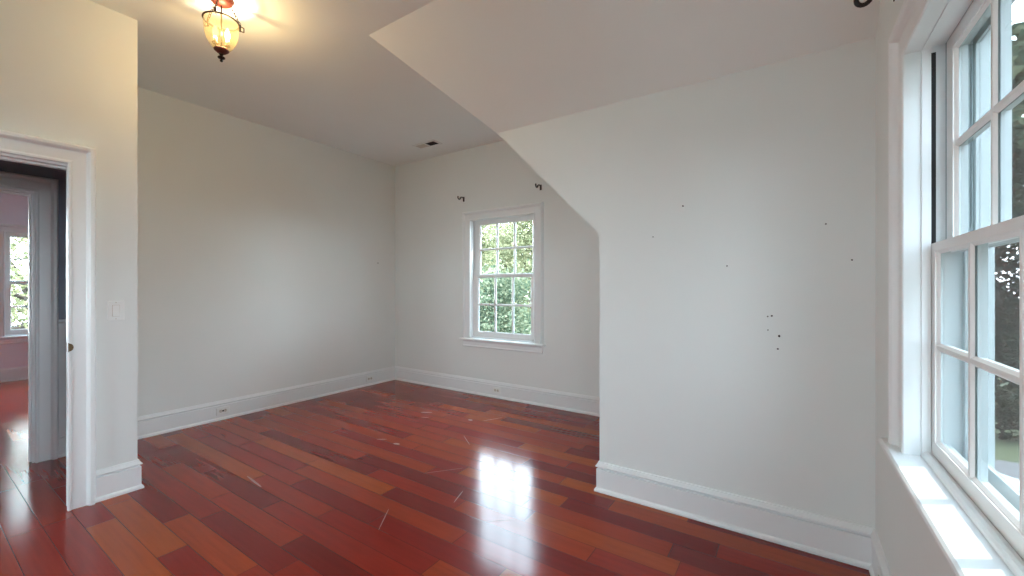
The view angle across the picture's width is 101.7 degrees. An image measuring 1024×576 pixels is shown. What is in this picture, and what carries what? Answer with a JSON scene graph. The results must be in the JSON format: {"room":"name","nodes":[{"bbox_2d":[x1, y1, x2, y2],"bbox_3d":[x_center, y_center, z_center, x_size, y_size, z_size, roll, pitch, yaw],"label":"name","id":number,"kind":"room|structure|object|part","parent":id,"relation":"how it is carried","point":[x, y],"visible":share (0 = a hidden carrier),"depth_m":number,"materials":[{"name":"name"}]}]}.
{"room":"empty bedroom","nodes":[
{"label":"empty bedroom","id":0,"kind":"room"},
{"bbox_2d":[0,193,27,368],"bbox_3d":[-7.565,-0.100,5.103,0.150,2.800,5.300,0,0,34],"label":"wall","id":1,"kind":"structure","parent":0,"point":[13,208],"depth_m":5.84,"materials":[{"name":"purple paint"}]},
{"bbox_2d":[0,223,27,344],"bbox_3d":[-6.846,-0.061,6.205,0.304,1.678,1.190,0,0,34],"label":"window","id":2,"kind":"structure","parent":1,"relation":"in","point":[8,335],"depth_m":5.83,"materials":[{"name":"paint"}]},
{"bbox_3d":[-6.848,-0.425,6.206,0.013,0.729,0.970,0,0,34],"label":"sash","id":3,"kind":"part","parent":2,"relation":"part of","materials":[{"name":"paint"}]},
{"bbox_3d":[-6.816,0.288,6.184,0.013,0.755,0.970,0,0,34],"label":"sash","id":4,"kind":"part","parent":2,"relation":"part of","materials":[{"name":"paint"}]},
{"bbox_2d":[0,366,27,382],"bbox_3d":[-7.491,1.206,5.054,0.027,0.188,5.100,0,0,34],"label":"baseboard","id":5,"kind":"structure","parent":1,"relation":"attached to","point":[14,373],"depth_m":5.83,"materials":[{"name":"paint"}]},
{"bbox_2d":[0,0,137,469],"bbox_3d":[-3.838,-0.243,0.697,0.120,3.086,4.902,0,0,34],"label":"wall","id":6,"kind":"structure","parent":0,"point":[69,68],"depth_m":2.55,"materials":[{"name":"paint"}]},
{"bbox_2d":[0,130,95,510],"bbox_3d":[-2.892,0.228,2.116,0.210,2.144,1.158,0,0,34],"label":"door frame","id":7,"kind":"structure","parent":6,"relation":"in","point":[79,162],"depth_m":2.46,"materials":[{"name":"paint"}]},
{"bbox_3d":[-2.594,0.347,2.447,0.049,0.055,0.022,0,0,34],"label":"strike plate","id":8,"kind":"part","parent":7,"relation":"part of","materials":[{"name":"gold metal"}]},
{"bbox_2d":[59,431,143,502],"bbox_3d":[-2.948,1.206,2.945,1.187,0.188,0.229,0,0,34],"label":"baseboard","id":9,"kind":"structure","parent":6,"relation":"attached to","point":[120,479],"depth_m":2.63,"materials":[{"name":"paint"}]},
{"bbox_2d":[107,301,123,320],"bbox_3d":[-2.481,0.142,2.612,0.014,0.122,0.080,0,0,34],"label":"light switch","id":10,"kind":"object","parent":6,"relation":"attached to","point":[115,309],"visible":1,"depth_m":2.61,"materials":[{"name":"white plastic"}]},
{"bbox_2d":[0,87,394,416],"bbox_3d":[-3.897,-0.243,2.699,0.120,3.086,8.168,0,0,34],"label":"wall","id":11,"kind":"structure","parent":0,"point":[266,255],"depth_m":4.32,"materials":[{"name":"paint"}]},
{"bbox_2d":[0,171,58,462],"bbox_3d":[-3.858,0.235,2.758,0.210,2.130,1.150,0,0,34],"label":"door frame","id":12,"kind":"structure","parent":11,"relation":"in","point":[42,193],"depth_m":3.12,"materials":[{"name":"paint"}]},
{"bbox_2d":[59,323,65,432],"bbox_3d":[-3.462,0.690,3.230,0.015,0.840,0.075,0,0,34],"label":"wainscot","id":13,"kind":"structure","parent":11,"relation":"attached to","point":[62,327],"depth_m":3.21,"materials":[{"name":"paint"}]},
{"bbox_2d":[216,406,228,415],"bbox_3d":[-2.856,1.212,4.119,0.010,0.072,0.116,0,0,34],"label":"wall outlet","id":14,"kind":"object","parent":11,"relation":"attached to","point":[222,410],"visible":1,"depth_m":4.11,"materials":[{"name":"white plastic"}]},
{"bbox_2d":[138,366,394,438],"bbox_3d":[-2.518,1.206,4.635,0.027,0.188,3.116,0,0,34],"label":"baseboard","id":15,"kind":"structure","parent":11,"relation":"attached to","point":[150,425],"depth_m":4.35,"materials":[{"name":"paint"}]},
{"bbox_2d":[366,375,373,381],"bbox_3d":[-1.896,1.208,5.560,0.009,0.072,0.116,0,0,34],"label":"wall outlet","id":16,"kind":"object","parent":11,"relation":"attached to","point":[368,378],"visible":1,"depth_m":5.56,"materials":[{"name":"white plastic"}]},
{"bbox_2d":[89,0,502,165],"bbox_3d":[-1.792,-1.836,1.206,5.280,0.200,8.318,0,0,34],"label":"ceiling","id":17,"kind":"structure","parent":0,"point":[313,70],"depth_m":3.36,"materials":[{"name":"paint"}]},
{"bbox_2d":[202,0,244,61],"bbox_3d":[-1.742,-1.545,2.514,0.209,0.383,0.215,0,0,34],"label":"pendant lamp","id":18,"kind":"object","parent":17,"relation":"hanging from","point":[223,4],"visible":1,"depth_m":2.50,"materials":[{"name":"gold metal"}]},
{"bbox_3d":[-1.742,-1.568,2.499,0.008,0.256,0.008,0,0,34],"label":"stem","id":19,"kind":"part","parent":18,"relation":"part of","materials":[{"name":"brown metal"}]},
{"bbox_2d":[212,36,230,48],"bbox_3d":[-1.742,-1.464,2.499,0.056,0.067,0.090,0,0,34],"label":"bulb","id":20,"kind":"object","parent":18,"relation":"on","point":[214,41],"depth_m":2.48,"materials":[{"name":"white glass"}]},
{"bbox_2d":[412,140,441,148],"bbox_3d":[-1.028,-1.731,5.039,0.360,0.008,0.155,0,0,34],"label":"ceiling vent","id":21,"kind":"object","parent":17,"relation":"in","point":[431,143],"visible":1,"depth_m":5.03,"materials":[{"name":"white plastic"}]},
{"bbox_3d":[-1.093,-1.733,5.082,0.156,0.004,0.107,0,0,34],"label":"damper plate","id":22,"kind":"part","parent":21,"relation":"part of","materials":[{"name":"beige metal"}]},
{"bbox_2d":[0,379,869,575],"bbox_3d":[-3.644,1.390,2.440,9.730,0.180,8.318,0,0,34],"label":"floor","id":23,"kind":"structure","parent":0,"point":[394,477],"depth_m":2.49,"materials":[{"name":"brown wood"}]},
{"bbox_2d":[395,140,599,396],"bbox_3d":[0.479,-0.243,4.612,5.280,3.086,0.170,0,0,34],"label":"wall","id":24,"kind":"structure","parent":0,"point":[428,209],"depth_m":5.09,"materials":[{"name":"paint"}]},
{"bbox_2d":[493,387,500,393],"bbox_3d":[-0.182,1.210,4.928,0.116,0.072,0.009,0,0,34],"label":"wall outlet","id":25,"kind":"object","parent":24,"relation":"attached to","point":[497,390],"visible":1,"depth_m":4.92,"materials":[{"name":"white plastic"}]},
{"bbox_2d":[395,366,599,416],"bbox_3d":[-0.149,1.206,4.912,3.664,0.188,0.027,0,0,34],"label":"baseboard","id":26,"kind":"structure","parent":24,"relation":"attached to","point":[583,404],"depth_m":4.84,"materials":[{"name":"paint"}]},
{"bbox_2d":[459,202,544,353],"bbox_3d":[-0.079,-0.117,4.987,1.192,1.683,0.304,0,0,34],"label":"window","id":27,"kind":"structure","parent":24,"relation":"in","point":[472,221],"depth_m":4.95,"materials":[{"name":"paint"}]},
{"bbox_3d":[-0.089,0.227,4.971,0.972,0.772,0.022,0,0,34],"label":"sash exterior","id":28,"kind":"part","parent":27,"relation":"part of","materials":[{"name":"white wood"}]},
{"bbox_3d":[-0.068,-0.489,5.004,0.972,0.717,0.022,0,0,34],"label":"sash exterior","id":29,"kind":"part","parent":27,"relation":"part of","materials":[{"name":"white wood"}]},
{"bbox_3d":[-0.077,-0.489,4.989,0.972,0.717,0.013,0,0,34],"label":"sash","id":30,"kind":"part","parent":27,"relation":"part of","materials":[{"name":"paint"}]},
{"bbox_3d":[-0.099,0.227,4.957,0.972,0.772,0.013,0,0,34],"label":"sash","id":31,"kind":"part","parent":27,"relation":"part of","materials":[{"name":"paint"}]},
{"bbox_2d":[369,0,879,132],"bbox_3d":[0.444,-1.508,2.404,2.887,0.696,0.823,0,0,34],"label":"ceiling","id":32,"kind":"structure","parent":0,"point":[510,64],"depth_m":2.41,"materials":[{"name":"paint"}]},
{"bbox_2d":[497,38,874,527],"bbox_3d":[0.881,0.070,2.535,2.307,2.460,0.120,0,0,34],"label":"wall","id":33,"kind":"structure","parent":0,"point":[696,386],"depth_m":2.24,"materials":[{"name":"paint"}]},
{"bbox_2d":[875,0,954,575],"bbox_3d":[0.337,-0.243,-0.224,0.150,3.086,5.316,0,0,34],"label":"wall","id":34,"kind":"structure","parent":0,"point":[909,547],"depth_m":1.73,"materials":[{"name":"paint"}]},
{"bbox_2d":[594,460,891,575],"bbox_3d":[0.113,1.206,0.814,1.373,0.188,6.556,0,0,34],"label":"baseboard","id":35,"kind":"structure","parent":34,"relation":"attached to","point":[846,542],"depth_m":2.19,"materials":[{"name":"paint"}]},
{"bbox_2d":[853,0,894,7],"bbox_3d":[1.388,-1.112,1.599,0.122,0.060,0.024,0,0,34],"label":"curtain bracket","id":36,"kind":"object","parent":34,"relation":"attached to","point":[857,3],"visible":1,"depth_m":1.61,"materials":[{"name":"black metal"}]},
{"bbox_2d":[878,0,1023,575],"bbox_3d":[1.112,-0.121,0.915,0.304,1.534,1.222,0,0,34],"label":"window","id":37,"kind":"structure","parent":34,"relation":"in","point":[954,442],"depth_m":1.22,"materials":[{"name":"paint"}]},
{"bbox_3d":[1.020,-0.169,0.976,0.045,1.414,1.148,0,0,34],"label":"casing","id":38,"kind":"part","parent":37,"relation":"part of","materials":[{"name":"paint"}]},
{"bbox_3d":[1.166,-0.150,0.879,0.064,1.476,1.152,0,0,34],"label":"exterior casing","id":39,"kind":"part","parent":37,"relation":"part of","materials":[{"name":"white wood"}]},
{"bbox_3d":[1.081,0.197,0.935,0.013,0.675,0.972,0,0,34],"label":"sash","id":40,"kind":"part","parent":37,"relation":"part of","materials":[{"name":"paint"}]},
{"bbox_3d":[1.096,0.197,0.926,0.022,0.675,0.972,0,0,34],"label":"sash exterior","id":41,"kind":"part","parent":37,"relation":"part of","materials":[{"name":"white wood"}]},
{"bbox_3d":[1.114,-0.445,0.914,0.013,0.666,0.972,0,0,34],"label":"sash","id":42,"kind":"part","parent":37,"relation":"part of","materials":[{"name":"paint"}]},
{"bbox_3d":[1.128,-0.445,0.904,0.022,0.666,0.972,0,0,34],"label":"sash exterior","id":43,"kind":"part","parent":37,"relation":"part of","materials":[{"name":"white wood"}]},
{"bbox_3d":[1.157,-0.105,0.884,0.012,1.326,0.940,0,0,34],"label":"screen frame","id":44,"kind":"part","parent":37,"relation":"part of","materials":[{"name":"white wood"}]},
{"bbox_3d":[-3.006,-0.243,2.991,1.040,3.086,0.042,0,0,34],"label":"wall","id":45,"kind":"structure","parent":0,"visible":0},
{"bbox_2d":[59,319,65,323],"bbox_3d":[-3.045,0.260,2.932,1.040,0.036,0.100,0,0,34],"label":"trim","id":46,"kind":"structure","parent":45,"relation":"attached to","point":[61,321],"depth_m":3.21,"materials":[{"name":"paint"}]},
{"label":"outside","id":47,"kind":"structure","parent":0,"visible":0},
{"label":"lawn","id":48,"kind":"structure","parent":47,"visible":0},
{"bbox_2d":[11,237,27,328],"bbox_3d":[-10.709,0.567,9.310,5.547,7.476,5.382,0,0,17],"label":"leafy tree","id":49,"kind":"object","parent":48,"relation":"on","point":[20,299],"visible":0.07,"depth_m":8.72,"materials":[{"name":"green plant"}]},
{"bbox_2d":[480,223,525,300],"bbox_3d":[-1.932,-0.320,21.275,6.583,9.249,5.588,0,0,-12],"label":"leafy tree","id":50,"kind":"object","parent":48,"relation":"on","point":[489,257],"visible":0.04,"depth_m":20.37,"materials":[{"name":"green plant"}]},
{"bbox_2d":[481,223,530,307],"bbox_3d":[-0.629,-0.700,40.046,12.507,11.908,13.053,0,0,39],"label":"leafy tree","id":51,"kind":"object","parent":48,"relation":"on","point":[500,254],"visible":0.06,"depth_m":38.49,"materials":[{"name":"green plant"}]},
{"bbox_2d":[480,255,532,333],"bbox_3d":[-0.707,1.748,11.239,4.706,5.294,4.859,0,0,25],"label":"leafy tree","id":52,"kind":"object","parent":48,"relation":"on","point":[504,293],"visible":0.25,"depth_m":10.83,"materials":[{"name":"green plant"}]},
{"bbox_2d":[480,220,532,332],"bbox_3d":[1.052,0.106,16.207,4.820,8.395,5.686,0,0,-13],"label":"leafy tree","id":53,"kind":"object","parent":48,"relation":"on","point":[523,238],"visible":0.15,"depth_m":15.73,"materials":[{"name":"green plant"}]}
]}

